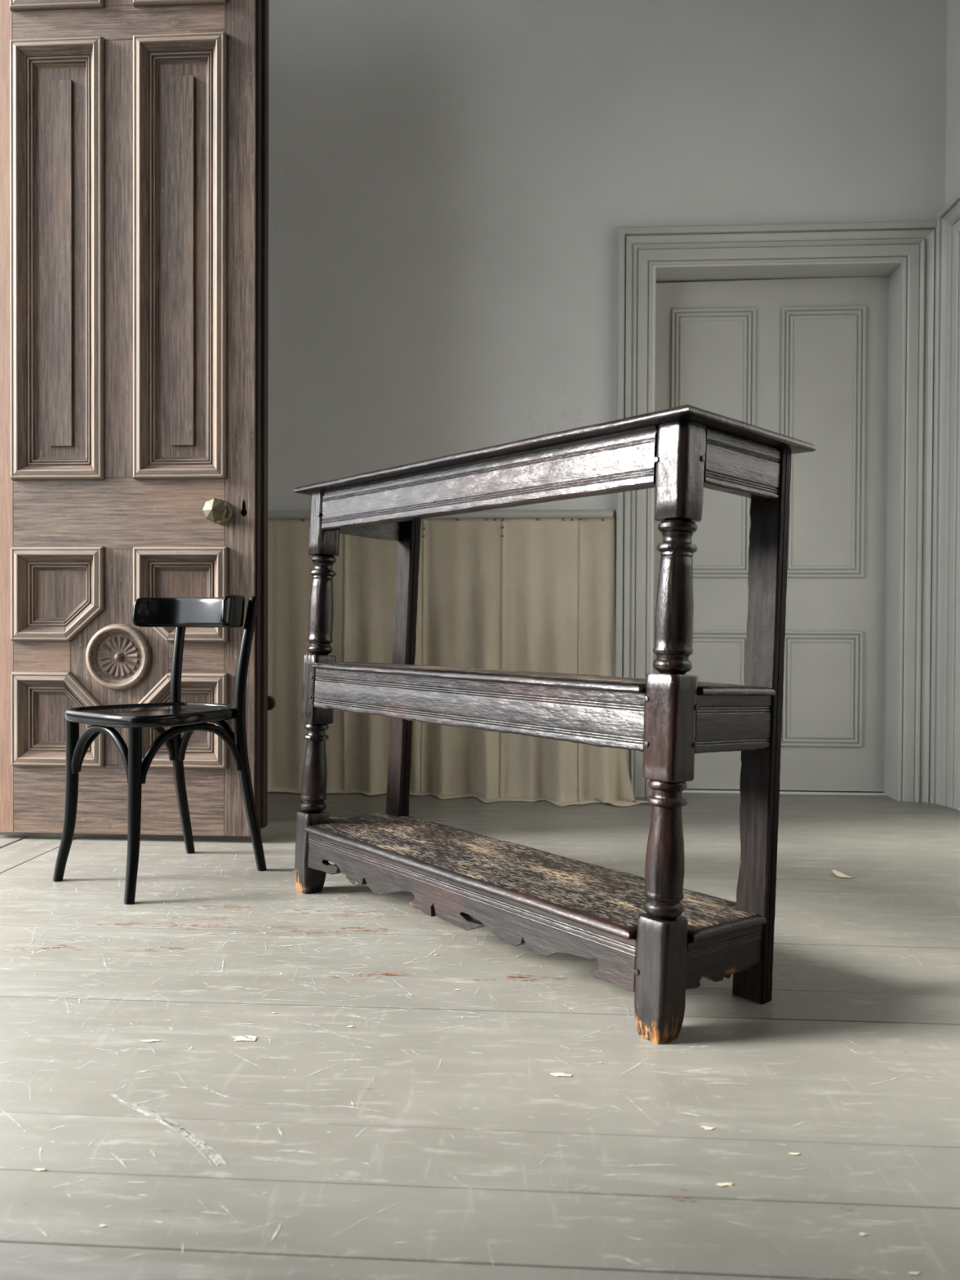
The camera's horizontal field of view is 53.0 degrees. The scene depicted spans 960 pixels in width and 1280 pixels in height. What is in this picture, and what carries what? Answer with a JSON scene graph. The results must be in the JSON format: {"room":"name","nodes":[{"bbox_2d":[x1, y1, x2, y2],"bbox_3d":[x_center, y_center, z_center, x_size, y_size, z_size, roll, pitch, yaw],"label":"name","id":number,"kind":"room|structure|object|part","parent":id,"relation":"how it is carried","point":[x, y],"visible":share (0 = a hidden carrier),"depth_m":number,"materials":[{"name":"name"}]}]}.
{"room":"empty old room","nodes":[
{"label":"empty old room","id":0,"kind":"room"},
{"bbox_2d":[0,789,959,1279],"bbox_3d":[-0.098,0.714,0.356,3.867,0.091,7.580,0,1,4],"label":"floor","id":1,"kind":"structure","parent":0,"point":[228,1071],"depth_m":1.45,"materials":[{"name":"grey wood"}]},
{"bbox_2d":[52,595,266,903],"bbox_3d":[-0.858,0.260,2.599,0.418,0.760,0.436,1,1,38],"label":"bentwood chair","id":2,"kind":"object","parent":1,"relation":"on","point":[227,611],"visible":1,"depth_m":2.60,"materials":[{"name":"black paint"}]},
{"bbox_3d":[-1.097,0.424,2.547,0.066,0.430,0.032,0,1,-19],"label":"leg","id":3,"kind":"part","parent":2,"relation":"part of","materials":[{"name":"black paint"}]},
{"bbox_3d":[-0.852,0.428,2.357,0.032,0.430,0.066,0,1,5],"label":"leg","id":4,"kind":"part","parent":2,"relation":"part of","materials":[{"name":"black paint"}]},
{"bbox_3d":[-0.863,0.198,2.591,0.392,0.030,0.403,1,1,38],"label":"seat frame","id":5,"kind":"part","parent":2,"relation":"part of","materials":[{"name":"black paint"}]},
{"bbox_3d":[-0.863,0.193,2.591,0.367,0.008,0.377,1,1,38],"label":"seat panel","id":6,"kind":"part","parent":2,"relation":"part of","materials":[{"name":"black paint"}]},
{"bbox_3d":[-0.876,0.257,2.830,0.032,0.760,0.095,1,1,21],"label":"leg","id":7,"kind":"part","parent":2,"relation":"part of","materials":[{"name":"black paint"}]},
{"bbox_3d":[-0.784,-0.079,2.687,0.418,0.086,0.159,1,1,38],"label":"rail","id":8,"kind":"part","parent":2,"relation":"part of","materials":[{"name":"black paint"}]},
{"bbox_3d":[-0.629,0.260,2.637,0.095,0.760,0.032,0,1,-35],"label":"leg","id":9,"kind":"part","parent":2,"relation":"part of","materials":[{"name":"black paint"}]},
{"bbox_2d":[293,404,816,1044],"bbox_3d":[0.057,0.129,2.118,0.394,1.036,1.258,0,1,-40],"label":"buffet","id":10,"kind":"object","parent":1,"relation":"on","point":[655,938],"visible":1,"depth_m":1.75,"materials":[{"name":"black wood"}]},
{"bbox_3d":[-0.415,0.133,2.464,0.068,1.018,0.068,3,-1,-40],"label":"leg","id":11,"kind":"part","parent":10,"relation":"part of","materials":[{"name":"brown wood"}]},
{"bbox_3d":[-0.300,-0.323,2.573,0.217,0.095,0.027,3,-1,-40],"label":"rail","id":12,"kind":"part","parent":10,"relation":"part of","materials":[{"name":"brown wood"}]},
{"bbox_3d":[-0.217,0.138,2.631,0.022,1.006,0.066,3,-1,-40],"label":"post","id":13,"kind":"part","parent":10,"relation":"part of","materials":[{"name":"brown wood"}]},
{"bbox_3d":[-0.077,0.505,2.015,0.025,0.031,1.070,3,-1,-40],"label":"apron moulding","id":14,"kind":"part","parent":10,"relation":"part of","materials":[{"name":"brown wood"}]},
{"bbox_3d":[-0.062,0.130,2.020,0.027,0.100,1.071,3,-1,-40],"label":"rail","id":15,"kind":"part","parent":10,"relation":"part of","materials":[{"name":"brown wood"}]},
{"bbox_3d":[-0.044,-0.317,2.026,0.028,0.099,1.071,3,-1,-40],"label":"rail","id":16,"kind":"part","parent":10,"relation":"part of","materials":[{"name":"brown wood"}]},
{"bbox_2d":[304,813,767,943],"bbox_3d":[0.029,0.486,2.104,0.330,0.020,1.213,3,-1,-40],"label":"shelf","id":17,"kind":"object","parent":10,"relation":"attached to","point":[606,903],"depth_m":1.93,"materials":[{"name":"brown wood"}]},
{"bbox_2d":[311,662,775,695],"bbox_3d":[0.046,0.077,2.110,0.329,0.018,1.213,3,-1,-40],"label":"shelf","id":18,"kind":"object","parent":10,"relation":"attached to","point":[540,682],"depth_m":1.83,"materials":[{"name":"brown wood"}]},
{"bbox_3d":[0.315,0.149,1.596,0.068,1.014,0.068,3,-1,-40],"label":"leg","id":19,"kind":"part","parent":10,"relation":"part of","materials":[{"name":"brown wood"}]},
{"bbox_3d":[0.419,0.521,1.669,0.217,0.030,0.025,3,-1,-40],"label":"apron moulding","id":20,"kind":"part","parent":10,"relation":"part of","materials":[{"name":"brown wood"}]},
{"bbox_3d":[0.433,0.145,1.674,0.217,0.098,0.027,3,-1,-40],"label":"rail","id":21,"kind":"part","parent":10,"relation":"part of","materials":[{"name":"brown wood"}]},
{"bbox_3d":[0.452,-0.304,1.680,0.217,0.095,0.028,3,-1,-40],"label":"rail","id":22,"kind":"part","parent":10,"relation":"part of","materials":[{"name":"brown wood"}]},
{"bbox_3d":[0.513,0.154,1.763,0.022,1.001,0.066,3,-1,-40],"label":"post","id":23,"kind":"part","parent":10,"relation":"part of","materials":[{"name":"brown wood"}]},
{"bbox_2d":[831,870,852,877],"bbox_3d":[0.983,0.638,2.622,0.036,0.008,0.060,0,1,-36],"label":"flake","id":24,"kind":"object","parent":1,"relation":"on","point":[837,873],"visible":1,"depth_m":2.62,"materials":[{"name":"beige paint"}]},
{"bbox_2d":[267,0,946,796],"bbox_3d":[0.143,-1.281,4.018,3.867,3.990,0.310,0,1,4],"label":"wall","id":25,"kind":"structure","parent":0,"point":[452,184],"depth_m":3.86,"materials":[{"name":"white paint"}]},
{"bbox_2d":[267,509,614,519],"bbox_3d":[-0.507,-0.508,3.892,2.090,0.037,0.046,0,1,4],"label":"ledge","id":26,"kind":"object","parent":25,"relation":"attached to","point":[584,513],"visible":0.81,"depth_m":3.83,"materials":[{"name":"grey paint"}]},
{"bbox_2d":[267,518,648,806],"bbox_3d":[-0.387,0.067,3.783,2.234,1.111,0.246,0,1,4],"label":"linen curtain","id":27,"kind":"object","parent":25,"relation":"attached to","point":[517,594],"visible":0.55,"depth_m":3.86,"materials":[{"name":"beige fabric"}]},
{"bbox_3d":[-0.708,0.063,3.892,0.324,1.109,0.067,0,1,4],"label":"cloth panel","id":28,"kind":"part","parent":27,"relation":"part of","materials":[{"name":"fabric"}]},
{"bbox_3d":[-0.390,0.065,3.862,0.327,1.109,0.086,0,1,4],"label":"cloth panel","id":29,"kind":"part","parent":27,"relation":"part of","materials":[{"name":"fabric"}]},
{"bbox_3d":[-0.076,0.068,3.787,0.327,1.111,0.199,0,1,4],"label":"cloth panel","id":30,"kind":"part","parent":27,"relation":"part of","materials":[{"name":"fabric"}]},
{"bbox_3d":[0.236,0.070,3.744,0.315,1.111,0.245,0,1,4],"label":"cloth panel","id":31,"kind":"part","parent":27,"relation":"part of","materials":[{"name":"fabric"}]},
{"bbox_3d":[0.557,0.072,3.732,0.343,1.111,0.230,0,1,4],"label":"cloth panel","id":32,"kind":"part","parent":27,"relation":"part of","materials":[{"name":"fabric"}]},
{"bbox_2d":[651,262,902,800],"bbox_3d":[1.178,-0.427,3.909,0.962,2.113,0.200,0,1,4],"label":"door frame","id":33,"kind":"structure","parent":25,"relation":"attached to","point":[894,271],"depth_m":3.85,"materials":[{"name":"grey paint"}]},
{"bbox_2d":[652,276,888,795],"bbox_3d":[1.173,-0.425,3.939,0.972,2.108,0.110,0,1,4],"label":"door","id":34,"kind":"structure","parent":33,"relation":"attached to","point":[802,359],"depth_m":3.94,"materials":[{"name":"grey paint"}]},
{"bbox_3d":[0.712,-0.148,3.949,0.054,0.054,0.065,0,1,4],"label":"knob","id":35,"kind":"part","parent":34,"relation":"part of","materials":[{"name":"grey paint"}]},
{"bbox_3d":[0.811,-0.809,3.962,0.051,1.102,0.018,0,1,4],"label":"moulding","id":36,"kind":"part","parent":34,"relation":"part of","materials":[{"name":"grey paint"}]},
{"bbox_3d":[0.952,0.197,3.975,0.251,0.384,0.011,0,1,4],"label":"panel","id":37,"kind":"part","parent":34,"relation":"part of","materials":[{"name":"grey paint"}]},
{"bbox_3d":[0.956,-0.809,3.962,0.251,1.012,0.011,0,1,4],"label":"panel","id":38,"kind":"part","parent":34,"relation":"part of","materials":[{"name":"grey paint"}]},
{"bbox_3d":[0.958,-1.334,3.947,0.341,0.051,0.018,0,1,4],"label":"moulding","id":39,"kind":"part","parent":34,"relation":"part of","materials":[{"name":"grey paint"}]},
{"bbox_3d":[0.952,-0.014,3.963,0.341,0.051,0.018,0,1,4],"label":"moulding","id":40,"kind":"part","parent":34,"relation":"part of","materials":[{"name":"grey paint"}]},
{"bbox_3d":[0.954,-0.283,3.960,0.341,0.051,0.018,0,1,4],"label":"moulding","id":41,"kind":"part","parent":34,"relation":"part of","materials":[{"name":"grey paint"}]},
{"bbox_3d":[1.096,0.198,3.957,0.051,0.474,0.018,0,1,4],"label":"moulding","id":42,"kind":"part","parent":34,"relation":"part of","materials":[{"name":"grey paint"}]},
{"bbox_3d":[1.101,-0.808,3.944,0.051,1.102,0.018,0,1,4],"label":"moulding","id":43,"kind":"part","parent":34,"relation":"part of","materials":[{"name":"grey paint"}]},
{"bbox_3d":[1.251,0.199,3.947,0.051,0.474,0.018,0,1,4],"label":"moulding","id":44,"kind":"part","parent":34,"relation":"part of","materials":[{"name":"grey paint"}]},
{"bbox_3d":[1.255,-0.807,3.934,0.051,1.102,0.018,0,1,4],"label":"moulding","id":45,"kind":"part","parent":34,"relation":"part of","materials":[{"name":"grey paint"}]},
{"bbox_3d":[1.394,0.199,3.947,0.247,0.384,0.011,0,1,4],"label":"panel","id":46,"kind":"part","parent":34,"relation":"part of","materials":[{"name":"grey paint"}]},
{"bbox_3d":[1.393,0.411,3.941,0.337,0.051,0.018,0,1,4],"label":"moulding","id":47,"kind":"part","parent":34,"relation":"part of","materials":[{"name":"grey paint"}]},
{"bbox_3d":[1.399,-0.807,3.935,0.247,1.012,0.011,0,1,4],"label":"panel","id":48,"kind":"part","parent":34,"relation":"part of","materials":[{"name":"grey paint"}]},
{"bbox_3d":[1.400,-1.332,3.919,0.337,0.051,0.018,0,1,4],"label":"moulding","id":49,"kind":"part","parent":34,"relation":"part of","materials":[{"name":"grey paint"}]},
{"bbox_3d":[1.394,-0.012,3.936,0.337,0.051,0.018,0,1,4],"label":"moulding","id":50,"kind":"part","parent":34,"relation":"part of","materials":[{"name":"grey paint"}]},
{"bbox_3d":[1.396,-0.281,3.932,0.337,0.051,0.018,0,1,4],"label":"moulding","id":51,"kind":"part","parent":34,"relation":"part of","materials":[{"name":"grey paint"}]},
{"bbox_3d":[1.536,0.200,3.929,0.051,0.474,0.018,0,1,4],"label":"moulding","id":52,"kind":"part","parent":34,"relation":"part of","materials":[{"name":"grey paint"}]},
{"bbox_3d":[1.541,-0.806,3.917,0.051,1.102,0.018,0,1,4],"label":"moulding","id":53,"kind":"part","parent":34,"relation":"part of","materials":[{"name":"grey paint"}]},
{"bbox_2d":[615,190,959,808],"bbox_3d":[1.149,-0.504,3.195,1.289,2.284,1.266,0,1,4],"label":"door frame","id":54,"kind":"structure","parent":25,"relation":"attached to","point":[914,243],"depth_m":3.76,"materials":[{"name":"grey paint"}]},
{"bbox_3d":[0.611,-0.499,3.830,0.136,2.254,0.066,0,1,4],"label":"casing","id":55,"kind":"part","parent":54,"relation":"part of","materials":[{"name":"grey paint"}]},
{"bbox_3d":[1.169,-1.555,3.782,1.246,0.136,0.066,0,1,4],"label":"head casing","id":56,"kind":"part","parent":54,"relation":"part of","materials":[{"name":"grey paint"}]},
{"bbox_3d":[1.719,-0.493,3.761,0.136,2.254,0.066,0,1,4],"label":"casing","id":57,"kind":"part","parent":54,"relation":"part of","materials":[{"name":"grey paint"}]},
{"bbox_3d":[1.762,-1.574,3.119,0.066,0.136,1.217,0,1,4],"label":"head casing","id":58,"kind":"part","parent":54,"relation":"part of","materials":[{"name":"grey paint"}]},
{"bbox_2d":[945,0,959,810],"bbox_3d":[1.716,-1.226,0.217,0.250,3.990,7.080,0,1,4],"label":"wall","id":59,"kind":"structure","parent":0,"point":[952,155],"depth_m":3.69,"materials":[{"name":"white paint"}]},
{"bbox_2d":[955,469,959,808],"bbox_3d":[1.772,-0.437,3.130,0.015,2.138,0.960,0,1,4],"label":"door","id":60,"kind":"structure","parent":59,"relation":"in","point":[957,775],"depth_m":3.60,"materials":[{"name":"grey paint"}]},
{"bbox_3d":[-1.894,-1.245,0.445,0.250,3.990,7.080,0,1,4],"label":"wall","id":61,"kind":"structure","parent":0,"visible":0},
{"bbox_2d":[0,0,275,836],"bbox_3d":[-1.111,-0.895,3.034,0.896,3.008,0.237,0,1,4],"label":"door","id":62,"kind":"structure","parent":61,"relation":"in","point":[134,134],"depth_m":3.00,"materials":[{"name":"wood"}]},
{"bbox_3d":[-1.426,-2.144,3.005,0.074,0.361,0.049,0,1,4],"label":"moulding","id":63,"kind":"part","parent":62,"relation":"part of","materials":[{"name":"brown wood"}]},
{"bbox_3d":[-1.430,-1.186,3.017,0.074,1.366,0.049,0,1,4],"label":"moulding","id":64,"kind":"part","parent":62,"relation":"part of","materials":[{"name":"brown wood"}]},
{"bbox_3d":[-1.436,0.248,3.035,0.074,0.295,0.049,0,1,4],"label":"moulding","id":65,"kind":"part","parent":62,"relation":"part of","materials":[{"name":"brown wood"}]},
{"bbox_3d":[-1.435,-0.145,3.030,0.074,0.294,0.049,0,1,4],"label":"moulding","id":66,"kind":"part","parent":62,"relation":"part of","materials":[{"name":"brown wood"}]},
{"bbox_3d":[-1.379,0.137,3.030,0.187,0.074,0.049,0,1,4],"label":"moulding","id":67,"kind":"part","parent":62,"relation":"part of","materials":[{"name":"brown wood"}]},
{"bbox_3d":[-1.378,-0.034,3.028,0.187,0.074,0.049,0,1,4],"label":"moulding","id":68,"kind":"part","parent":62,"relation":"part of","materials":[{"name":"brown wood"}]},
{"bbox_3d":[-1.376,0.051,3.049,0.184,0.104,0.052,0,1,4],"label":"rail","id":69,"kind":"part","parent":62,"relation":"part of","materials":[{"name":"brown wood"}]},
{"bbox_3d":[-1.315,-1.832,3.002,0.297,0.074,0.049,0,1,4],"label":"moulding","id":70,"kind":"part","parent":62,"relation":"part of","materials":[{"name":"brown wood"}]},
{"bbox_3d":[-1.323,-0.255,3.022,0.297,0.074,0.049,0,1,4],"label":"moulding","id":71,"kind":"part","parent":62,"relation":"part of","materials":[{"name":"brown wood"}]},
{"bbox_3d":[-1.315,-2.000,3.000,0.297,0.074,0.049,0,1,4],"label":"moulding","id":72,"kind":"part","parent":62,"relation":"part of","materials":[{"name":"brown wood"}]},
{"bbox_3d":[-1.321,-0.539,3.018,0.297,0.074,0.049,0,1,4],"label":"moulding","id":73,"kind":"part","parent":62,"relation":"part of","materials":[{"name":"brown wood"}]},
{"bbox_3d":[-1.325,0.359,3.030,0.297,0.074,0.049,0,1,4],"label":"moulding","id":74,"kind":"part","parent":62,"relation":"part of","materials":[{"name":"brown wood"}]},
{"bbox_3d":[-1.317,-1.186,3.039,0.178,1.248,0.020,0,1,4],"label":"panel","id":75,"kind":"part","parent":62,"relation":"part of","materials":[{"name":"brown wood"}]},
{"bbox_3d":[-1.323,0.248,3.058,0.178,0.177,0.020,0,1,4],"label":"panel","id":76,"kind":"part","parent":62,"relation":"part of","materials":[{"name":"brown wood"}]},
{"bbox_3d":[-1.321,-0.144,3.053,0.178,0.176,0.020,0,1,4],"label":"panel","id":77,"kind":"part","parent":62,"relation":"part of","materials":[{"name":"brown wood"}]},
{"bbox_3d":[-1.246,0.172,3.022,0.140,0.141,0.049,0,1,4],"label":"moulding","id":78,"kind":"part","parent":62,"relation":"part of","materials":[{"name":"brown wood"}]},
{"bbox_3d":[-1.244,-0.063,3.019,0.138,0.132,0.049,0,1,4],"label":"moulding","id":79,"kind":"part","parent":62,"relation":"part of","materials":[{"name":"brown wood"}]},
{"bbox_3d":[-1.211,-0.194,3.016,0.074,0.194,0.049,0,1,4],"label":"moulding","id":80,"kind":"part","parent":62,"relation":"part of","materials":[{"name":"brown wood"}]},
{"bbox_3d":[-1.207,-1.185,3.003,0.074,1.366,0.049,0,1,4],"label":"moulding","id":81,"kind":"part","parent":62,"relation":"part of","materials":[{"name":"brown wood"}]},
{"bbox_3d":[-1.213,0.305,3.022,0.074,0.184,0.049,0,1,4],"label":"moulding","id":82,"kind":"part","parent":62,"relation":"part of","materials":[{"name":"brown wood"}]},
{"bbox_3d":[-1.202,-2.143,2.991,0.074,0.361,0.049,0,1,4],"label":"moulding","id":83,"kind":"part","parent":62,"relation":"part of","materials":[{"name":"brown wood"}]},
{"bbox_3d":[-1.121,-1.915,3.009,0.677,0.106,0.052,0,1,4],"label":"rail","id":84,"kind":"part","parent":62,"relation":"part of","materials":[{"name":"brown wood"}]},
{"bbox_3d":[-1.128,-0.396,3.028,0.677,0.222,0.052,0,1,4],"label":"rail","id":85,"kind":"part","parent":62,"relation":"part of","materials":[{"name":"brown wood"}]},
{"bbox_3d":[-1.132,0.500,3.039,0.677,0.218,0.052,0,1,4],"label":"rail","id":86,"kind":"part","parent":62,"relation":"part of","materials":[{"name":"brown wood"}]},
{"bbox_3d":[-1.127,0.053,3.033,0.314,0.675,0.050,0,1,4],"label":"panel","id":87,"kind":"part","parent":62,"relation":"part of","materials":[{"name":"brown wood"}]},
{"bbox_3d":[-1.042,-0.193,3.005,0.074,0.194,0.049,0,1,4],"label":"moulding","id":88,"kind":"part","parent":62,"relation":"part of","materials":[{"name":"brown wood"}]},
{"bbox_3d":[-1.038,-1.184,2.992,0.074,1.366,0.049,0,1,4],"label":"moulding","id":89,"kind":"part","parent":62,"relation":"part of","materials":[{"name":"brown wood"}]},
{"bbox_3d":[-1.044,0.305,3.011,0.074,0.184,0.049,0,1,4],"label":"moulding","id":90,"kind":"part","parent":62,"relation":"part of","materials":[{"name":"brown wood"}]},
{"bbox_3d":[-1.010,0.173,3.007,0.140,0.141,0.049,0,1,4],"label":"moulding","id":91,"kind":"part","parent":62,"relation":"part of","materials":[{"name":"brown wood"}]},
{"bbox_3d":[-1.010,-0.061,3.005,0.138,0.132,0.049,0,1,4],"label":"moulding","id":92,"kind":"part","parent":62,"relation":"part of","materials":[{"name":"brown wood"}]},
{"bbox_3d":[-0.926,-1.830,2.977,0.292,0.074,0.049,0,1,4],"label":"moulding","id":93,"kind":"part","parent":62,"relation":"part of","materials":[{"name":"brown wood"}]},
{"bbox_3d":[-0.930,-0.253,2.997,0.297,0.074,0.049,0,1,4],"label":"moulding","id":94,"kind":"part","parent":62,"relation":"part of","materials":[{"name":"brown wood"}]},
{"bbox_3d":[-0.925,-1.997,2.975,0.292,0.074,0.049,0,1,4],"label":"moulding","id":95,"kind":"part","parent":62,"relation":"part of","materials":[{"name":"brown wood"}]},
{"bbox_3d":[-0.931,-0.537,2.994,0.292,0.074,0.049,0,1,4],"label":"moulding","id":96,"kind":"part","parent":62,"relation":"part of","materials":[{"name":"brown wood"}]},
{"bbox_3d":[-0.927,-1.184,3.015,0.173,1.248,0.020,0,1,4],"label":"panel","id":97,"kind":"part","parent":62,"relation":"part of","materials":[{"name":"brown wood"}]},
{"bbox_3d":[-0.929,-0.142,3.028,0.178,0.176,0.020,0,1,4],"label":"panel","id":98,"kind":"part","parent":62,"relation":"part of","materials":[{"name":"brown wood"}]},
{"bbox_3d":[-0.933,0.361,3.005,0.297,0.074,0.049,0,1,4],"label":"moulding","id":99,"kind":"part","parent":62,"relation":"part of","materials":[{"name":"brown wood"}]},
{"bbox_3d":[-0.931,0.250,3.033,0.178,0.177,0.020,0,1,4],"label":"panel","id":100,"kind":"part","parent":62,"relation":"part of","materials":[{"name":"brown wood"}]},
{"bbox_3d":[-0.880,0.054,3.018,0.178,0.104,0.052,0,1,4],"label":"rail","id":101,"kind":"part","parent":62,"relation":"part of","materials":[{"name":"brown wood"}]},
{"bbox_3d":[-0.877,0.140,2.999,0.187,0.074,0.049,0,1,4],"label":"moulding","id":102,"kind":"part","parent":62,"relation":"part of","materials":[{"name":"brown wood"}]},
{"bbox_3d":[-0.876,-0.031,2.997,0.187,0.074,0.049,0,1,4],"label":"moulding","id":103,"kind":"part","parent":62,"relation":"part of","materials":[{"name":"brown wood"}]},
{"bbox_3d":[-0.802,-0.396,2.936,0.064,0.075,0.066,1,1,35],"label":"knob","id":104,"kind":"part","parent":62,"relation":"part of","materials":[{"name":"gold metal"}]},
{"bbox_3d":[-0.820,-1.183,2.979,0.074,1.366,0.049,0,1,4],"label":"moulding","id":105,"kind":"part","parent":62,"relation":"part of","materials":[{"name":"brown wood"}]},
{"bbox_3d":[-0.821,0.251,2.997,0.074,0.295,0.049,0,1,4],"label":"moulding","id":106,"kind":"part","parent":62,"relation":"part of","materials":[{"name":"brown wood"}]},
{"bbox_3d":[-0.819,-0.141,2.992,0.074,0.294,0.049,0,1,4],"label":"moulding","id":107,"kind":"part","parent":62,"relation":"part of","materials":[{"name":"brown wood"}]},
{"bbox_3d":[-0.685,0.204,3.123,0.048,0.047,0.033,0,1,4],"label":"bolt knob","id":108,"kind":"part","parent":62,"relation":"part of","materials":[{"name":"metal"}]}
]}

